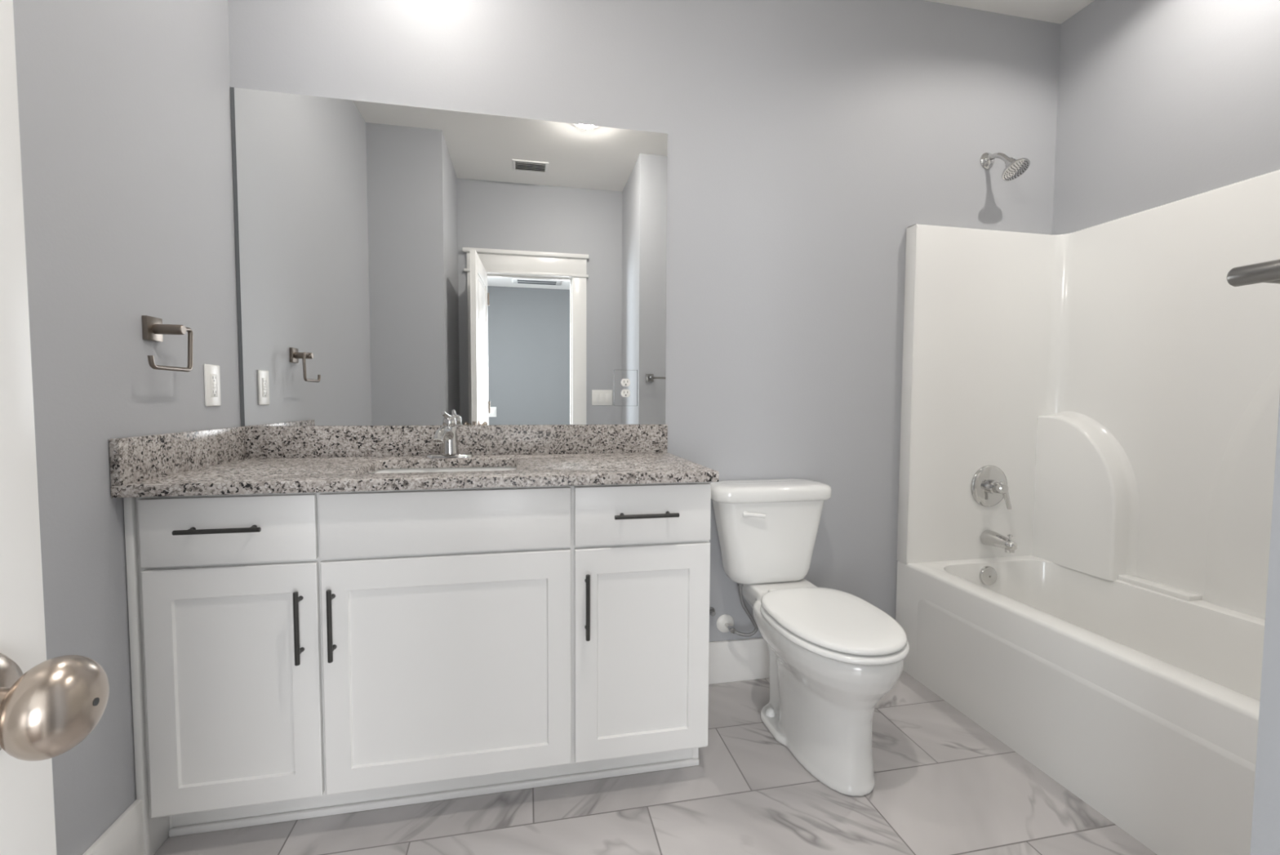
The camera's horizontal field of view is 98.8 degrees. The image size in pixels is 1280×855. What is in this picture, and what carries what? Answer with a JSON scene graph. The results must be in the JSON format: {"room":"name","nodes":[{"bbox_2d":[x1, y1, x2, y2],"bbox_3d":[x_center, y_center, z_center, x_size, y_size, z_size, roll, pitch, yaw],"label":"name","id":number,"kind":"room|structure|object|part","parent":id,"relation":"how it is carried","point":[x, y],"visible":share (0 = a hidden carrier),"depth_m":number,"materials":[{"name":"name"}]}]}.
{"room":"bathroom","nodes":[
{"label":"bathroom","id":0,"kind":"room"},
{"bbox_2d":[13,0,240,854],"bbox_3d":[-1.186,-0.300,0.941,0.120,2.718,1.669,0,3,-12],"label":"wall","id":1,"kind":"structure","parent":0,"point":[124,106],"depth_m":1.22,"materials":[{"name":"paint"}]},
{"bbox_2d":[82,799,169,854],"bbox_3d":[-1.093,0.983,0.859,0.015,0.165,1.099,0,3,-12],"label":"baseboard","id":2,"kind":"structure","parent":1,"relation":"attached to","point":[125,836],"depth_m":1.26,"materials":[{"name":"wood"}]},
{"bbox_2d":[142,315,193,371],"bbox_3d":[-1.169,-0.205,1.337,0.073,0.132,0.169,0,3,-12],"label":"towel holder","id":3,"kind":"object","parent":1,"relation":"attached to","point":[153,328],"visible":1,"depth_m":1.35,"materials":[{"name":"silver metal"}]},
{"bbox_3d":[-1.204,-0.243,1.356,0.012,0.058,0.058,0,3,-12],"label":"wall plate","id":4,"kind":"part","parent":3,"relation":"part of","materials":[{"name":"silver metal"}]},
{"bbox_3d":[-1.168,-0.243,1.363,0.062,0.025,0.025,0,3,-12],"label":"post","id":5,"kind":"part","parent":3,"relation":"part of","materials":[{"name":"silver metal"}]},
{"bbox_2d":[203,364,221,406],"bbox_3d":[-1.258,-0.124,1.618,0.010,0.122,0.076,0,3,-12],"label":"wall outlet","id":6,"kind":"object","parent":1,"relation":"attached to","point":[211,372],"visible":1,"depth_m":1.61,"materials":[{"name":"white plastic"}]},
{"bbox_2d":[210,373,217,396],"bbox_3d":[-1.256,-0.124,1.618,0.002,0.067,0.033,0,3,-12],"label":"receptacle","id":7,"kind":"object","parent":6,"relation":"attached to","point":[214,377],"depth_m":1.62,"materials":[{"name":"white plastic"}]},
{"bbox_2d":[227,0,1061,641],"bbox_3d":[0.233,-0.354,2.147,3.387,2.718,0.120,0,3,-12],"label":"wall","id":8,"kind":"structure","parent":0,"point":[806,138],"depth_m":2.13,"materials":[{"name":"paint"}]},
{"bbox_2d":[230,87,667,426],"bbox_3d":[-0.597,-0.541,1.900,1.421,1.068,0.005,0,3,-12],"label":"mirror","id":9,"kind":"object","parent":8,"relation":"attached to","point":[396,264],"visible":1,"depth_m":1.88,"materials":[{"name":"silver mirror"}]},
{"bbox_2d":[613,369,637,405],"bbox_3d":[-0.052,-0.146,2.026,0.088,0.133,0.009,0,3,-12],"label":"wall outlet","id":10,"kind":"object","parent":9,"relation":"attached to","point":[625,381],"visible":1,"depth_m":2.02,"materials":[{"name":"white plastic"}]},
{"bbox_2d":[621,389,630,396],"bbox_3d":[-0.053,-0.126,2.024,0.034,0.028,0.004,0,3,-12],"label":"receptacle","id":11,"kind":"object","parent":10,"relation":"attached to","point":[624,393],"depth_m":2.02,"materials":[{"name":"grey plastic"}]},
{"bbox_2d":[621,378,630,386],"bbox_3d":[-0.052,-0.165,2.022,0.034,0.028,0.004,0,3,-12],"label":"receptacle","id":12,"kind":"object","parent":10,"relation":"attached to","point":[624,382],"depth_m":2.02,"materials":[{"name":"grey plastic"}]},
{"bbox_2d":[709,606,715,615],"bbox_3d":[0.280,0.719,2.135,0.032,0.032,0.032,0,3,-12],"label":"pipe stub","id":13,"kind":"object","parent":8,"relation":"attached to","point":[712,611],"visible":0.85,"depth_m":2.13,"materials":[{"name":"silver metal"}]},
{"bbox_2d":[708,636,768,684],"bbox_3d":[0.584,0.922,2.217,1.010,0.165,0.015,0,3,-12],"label":"baseboard","id":14,"kind":"structure","parent":8,"relation":"attached to","point":[744,659],"depth_m":2.17,"materials":[{"name":"wood"}]},
{"bbox_2d":[980,152,1030,181],"bbox_3d":[1.489,-1.073,2.224,0.107,0.145,0.165,0,3,-12],"label":"shower","id":15,"kind":"object","parent":8,"relation":"attached to","point":[1015,168],"visible":1,"depth_m":2.21,"materials":[{"name":"silver metal"}]},
{"bbox_3d":[1.470,-1.096,2.248,0.027,0.064,0.102,-1,3,-23],"label":"arm","id":16,"kind":"part","parent":15,"relation":"part of","materials":[{"name":"silver metal"}]},
{"bbox_2d":[153,670,1157,854],"bbox_3d":[0.351,1.216,-0.968,5.700,0.100,6.420,0,3,-12],"label":"floor","id":17,"kind":"structure","parent":0,"point":[944,784],"depth_m":1.48,"materials":[{"name":"tile"}]},
{"bbox_2d":[123,481,711,854],"bbox_3d":[-0.545,0.582,1.671,1.417,0.888,0.588,0,3,-12],"label":"vanity cabinet","id":18,"kind":"object","parent":17,"relation":"on","point":[303,655],"visible":0.99,"depth_m":1.41,"materials":[{"name":"paint"}]},
{"bbox_3d":[-0.980,0.239,1.281,0.177,0.011,0.036,0,3,-12],"label":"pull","id":19,"kind":"part","parent":18,"relation":"part of","materials":[{"name":"black metal"}]},
{"bbox_3d":[-0.975,0.244,1.311,0.369,0.160,0.020,0,3,-12],"label":"drawer","id":20,"kind":"part","parent":18,"relation":"part of","materials":[{"name":"paint"}]},
{"bbox_3d":[-0.977,0.627,1.330,0.369,0.591,0.020,0,3,-12],"label":"door","id":21,"kind":"part","parent":18,"relation":"part of","materials":[{"name":"paint"}]},
{"bbox_3d":[-0.825,0.481,1.325,0.011,0.177,0.036,0,3,-12],"label":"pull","id":22,"kind":"part","parent":18,"relation":"part of","materials":[{"name":"black metal"}]},
{"bbox_3d":[-0.754,0.480,1.340,0.011,0.177,0.036,0,3,-12],"label":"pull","id":23,"kind":"part","parent":18,"relation":"part of","materials":[{"name":"black metal"}]},
{"bbox_2d":[108,424,719,497],"bbox_3d":[-0.539,0.072,1.648,1.425,0.132,0.582,0,3,-12],"label":"countertop","id":24,"kind":"structure","parent":18,"relation":"on","point":[238,460],"depth_m":1.63,"materials":[{"name":"stone"}]},
{"bbox_2d":[370,466,516,473],"bbox_3d":[-0.586,0.219,1.635,0.482,0.159,0.374,0,3,-12],"label":"sink","id":25,"kind":"object","parent":24,"relation":"in","point":[500,468],"visible":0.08,"depth_m":1.79,"materials":[{"name":"white ceramic"}]},
{"bbox_2d":[425,410,473,457],"bbox_3d":[-0.628,0.025,1.789,0.154,0.156,0.159,0,3,-12],"label":"faucet","id":26,"kind":"object","parent":24,"relation":"on","point":[446,435],"visible":1,"depth_m":1.81,"materials":[{"name":"silver metal"}]},
{"bbox_3d":[-0.638,0.025,1.777,0.041,0.055,0.127,0,3,-1],"label":"spout","id":27,"kind":"part","parent":26,"relation":"part of","materials":[{"name":"silver metal"}]},
{"bbox_3d":[-0.635,-0.030,1.819,0.043,0.051,0.076,0,3,-12],"label":"lever","id":28,"kind":"part","parent":26,"relation":"part of","materials":[{"name":"silver metal"}]},
{"bbox_3d":[-0.638,0.094,1.841,0.154,0.011,0.052,0,3,-12],"label":"deck plate","id":29,"kind":"part","parent":26,"relation":"part of","materials":[{"name":"silver metal"}]},
{"bbox_3d":[-0.507,1.024,1.535,1.403,0.020,0.012,0,3,-12],"label":"shoe moulding","id":30,"kind":"part","parent":18,"relation":"part of","materials":[{"name":"paint"}]},
{"bbox_3d":[-0.488,0.624,1.431,0.612,0.591,0.020,0,3,-12],"label":"door","id":31,"kind":"part","parent":18,"relation":"part of","materials":[{"name":"paint"}]},
{"bbox_3d":[-0.140,0.477,1.467,0.011,0.177,0.036,0,3,-12],"label":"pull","id":32,"kind":"part","parent":18,"relation":"part of","materials":[{"name":"black metal"}]},
{"bbox_3d":[0.009,0.622,1.534,0.382,0.591,0.020,0,3,-12],"label":"door","id":33,"kind":"part","parent":18,"relation":"part of","materials":[{"name":"paint"}]},
{"bbox_3d":[0.011,0.238,1.515,0.382,0.160,0.020,0,3,-12],"label":"drawer","id":34,"kind":"part","parent":18,"relation":"part of","materials":[{"name":"paint"}]},
{"bbox_3d":[0.017,0.238,1.487,0.177,0.011,0.036,0,3,-12],"label":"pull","id":35,"kind":"part","parent":18,"relation":"part of","materials":[{"name":"black metal"}]},
{"bbox_2d":[710,478,909,795],"bbox_3d":[0.536,0.623,1.806,0.462,0.804,0.748,0,3,-12],"label":"toilet","id":36,"kind":"object","parent":17,"relation":"on","point":[833,654],"visible":1,"depth_m":1.69,"materials":[{"name":"white ceramic"}]},
{"bbox_2d":[716,582,757,636],"bbox_3d":[0.372,0.691,2.118,0.154,0.238,0.073,3,4,43],"label":"supplies","id":37,"kind":"object","parent":36,"relation":"attached to","point":[725,622],"visible":0.98,"depth_m":2.10,"materials":[{"name":"white plastic"}]},
{"bbox_3d":[0.405,0.311,1.955,0.083,0.024,0.026,0,3,-1],"label":"flush lever","id":38,"kind":"part","parent":36,"relation":"part of","materials":[{"name":"white ceramic"}]},
{"bbox_3d":[0.481,0.419,2.067,0.419,0.312,0.160,0,3,-12],"label":"tank","id":39,"kind":"part","parent":36,"relation":"part of","materials":[{"name":"white ceramic"}]},
{"bbox_3d":[0.481,0.236,2.059,0.462,0.057,0.192,0,3,-12],"label":"tank lid","id":40,"kind":"part","parent":36,"relation":"part of","materials":[{"name":"white ceramic"}]},
{"bbox_3d":[0.568,0.806,1.816,0.355,0.438,0.721,0,3,-12],"label":"bowl","id":41,"kind":"part","parent":36,"relation":"part of","materials":[{"name":"white ceramic"}]},
{"bbox_3d":[0.592,0.580,1.692,0.358,0.023,0.494,0,3,-12],"label":"lid","id":42,"kind":"part","parent":36,"relation":"part of","materials":[{"name":"white plastic"}]},
{"bbox_3d":[0.593,0.605,1.688,0.368,0.018,0.496,0,3,-12],"label":"seat","id":43,"kind":"part","parent":36,"relation":"part of","materials":[{"name":"white plastic"}]},
{"bbox_2d":[895,169,1279,854],"bbox_3d":[1.591,0.133,1.573,0.724,1.818,1.599,0,3,-12],"label":"shower","id":44,"kind":"object","parent":17,"relation":"on","point":[1125,394],"visible":0.99,"depth_m":1.95,"materials":[{"name":"white plastic"}]},
{"bbox_2d":[978,565,996,585],"bbox_3d":[1.440,0.614,2.271,0.080,0.080,0.022,0,3,-12],"label":"overflow plate","id":45,"kind":"object","parent":44,"relation":"attached to","point":[988,574],"visible":1,"depth_m":2.26,"materials":[{"name":"silver metal"}]},
{"bbox_2d":[970,465,1011,509],"bbox_3d":[1.476,0.248,2.271,0.177,0.177,0.082,0,3,-12],"label":"shower valve","id":46,"kind":"object","parent":44,"relation":"attached to","point":[988,485],"visible":1,"depth_m":2.29,"materials":[{"name":"silver metal"}]},
{"bbox_3d":[1.495,0.278,2.245,0.056,0.115,0.019,0,3,1],"label":"lever","id":47,"kind":"part","parent":46,"relation":"part of","materials":[{"name":"silver metal"}]},
{"bbox_2d":[980,528,1017,552],"bbox_3d":[1.480,0.466,2.252,0.066,0.074,0.142,0,3,-12],"label":"tub spout","id":48,"kind":"object","parent":44,"relation":"attached to","point":[988,537],"visible":1,"depth_m":2.24,"materials":[{"name":"silver metal"}]},
{"bbox_3d":[1.489,0.445,2.208,0.018,0.028,0.018,0,3,-12],"label":"diverter knob","id":49,"kind":"part","parent":48,"relation":"part of","materials":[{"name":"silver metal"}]},
{"bbox_2d":[895,555,1265,764],"bbox_3d":[1.590,0.817,1.609,0.715,0.448,1.598,0,3,-12],"label":"tub","id":50,"kind":"object","parent":44,"relation":"in","point":[1062,662],"depth_m":1.75,"materials":[{"name":"white plastic"}]},
{"bbox_2d":[1031,410,1139,580],"bbox_3d":[1.777,0.249,2.199,0.092,0.635,0.365,0,3,-12],"label":"corner shelf","id":51,"kind":"object","parent":44,"relation":"attached to","point":[1086,464],"depth_m":2.15,"materials":[{"name":"white plastic"}]},
{"bbox_3d":[1.245,0.874,1.498,0.008,0.342,1.443,0,3,-12],"label":"apron panel","id":52,"kind":"part","parent":44,"relation":"part of","materials":[{"name":"white plastic"}]},
{"bbox_3d":[1.595,-0.089,1.563,0.716,1.375,1.599,0,3,-12],"label":"wall panel","id":53,"kind":"part","parent":44,"relation":"part of","materials":[{"name":"white plastic"}]},
{"bbox_2d":[924,0,1094,24],"bbox_3d":[0.366,-1.598,-1.112,5.700,0.100,6.420,0,3,-12],"label":"ceiling","id":54,"kind":"structure","parent":0,"point":[1057,11],"depth_m":2.24,"materials":[{"name":"white paint"}]},
{"bbox_2d":[1052,0,1279,235],"bbox_3d":[2.017,-0.317,1.587,0.120,2.718,1.702,0,3,-12],"label":"wall","id":55,"kind":"structure","parent":0,"point":[1161,102],"depth_m":1.98,"materials":[{"name":"paint"}]},
{"bbox_2d":[1249,395,1279,854],"bbox_3d":[1.444,-0.257,0.355,1.502,2.718,0.681,0,3,-12],"label":"wall","id":56,"kind":"structure","parent":0,"point":[1265,828],"depth_m":0.56,"materials":[{"name":"paint"}]},
{"bbox_2d":[1226,258,1279,286],"bbox_3d":[0.995,-0.174,0.659,0.651,0.051,0.087,0,3,-12],"label":"towel bar","id":57,"kind":"object","parent":56,"relation":"attached to","point":[1268,272],"visible":1,"depth_m":0.61,"materials":[{"name":"silver metal"}]},
{"bbox_3d":[0.191,-0.229,-0.310,1.464,2.718,0.115,0,3,-12],"label":"wall","id":58,"kind":"structure","parent":0,"visible":0},
{"bbox_3d":[0.074,0.021,-0.301,0.925,2.216,0.159,0,3,-12],"label":"door","id":59,"kind":"structure","parent":58,"relation":"in","visible":0},
{"bbox_2d":[0,0,109,854],"bbox_3d":[-0.328,0.087,0.018,0.156,2.023,0.675,0,3,-12],"label":"door","id":60,"kind":"structure","parent":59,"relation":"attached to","point":[48,707],"depth_m":0.33,"materials":[{"name":"wood"}]},
{"bbox_3d":[-0.328,0.156,0.308,0.037,0.053,0.053,0,3,-12],"label":"knob","id":61,"kind":"part","parent":60,"relation":"part of","materials":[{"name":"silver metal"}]}
]}

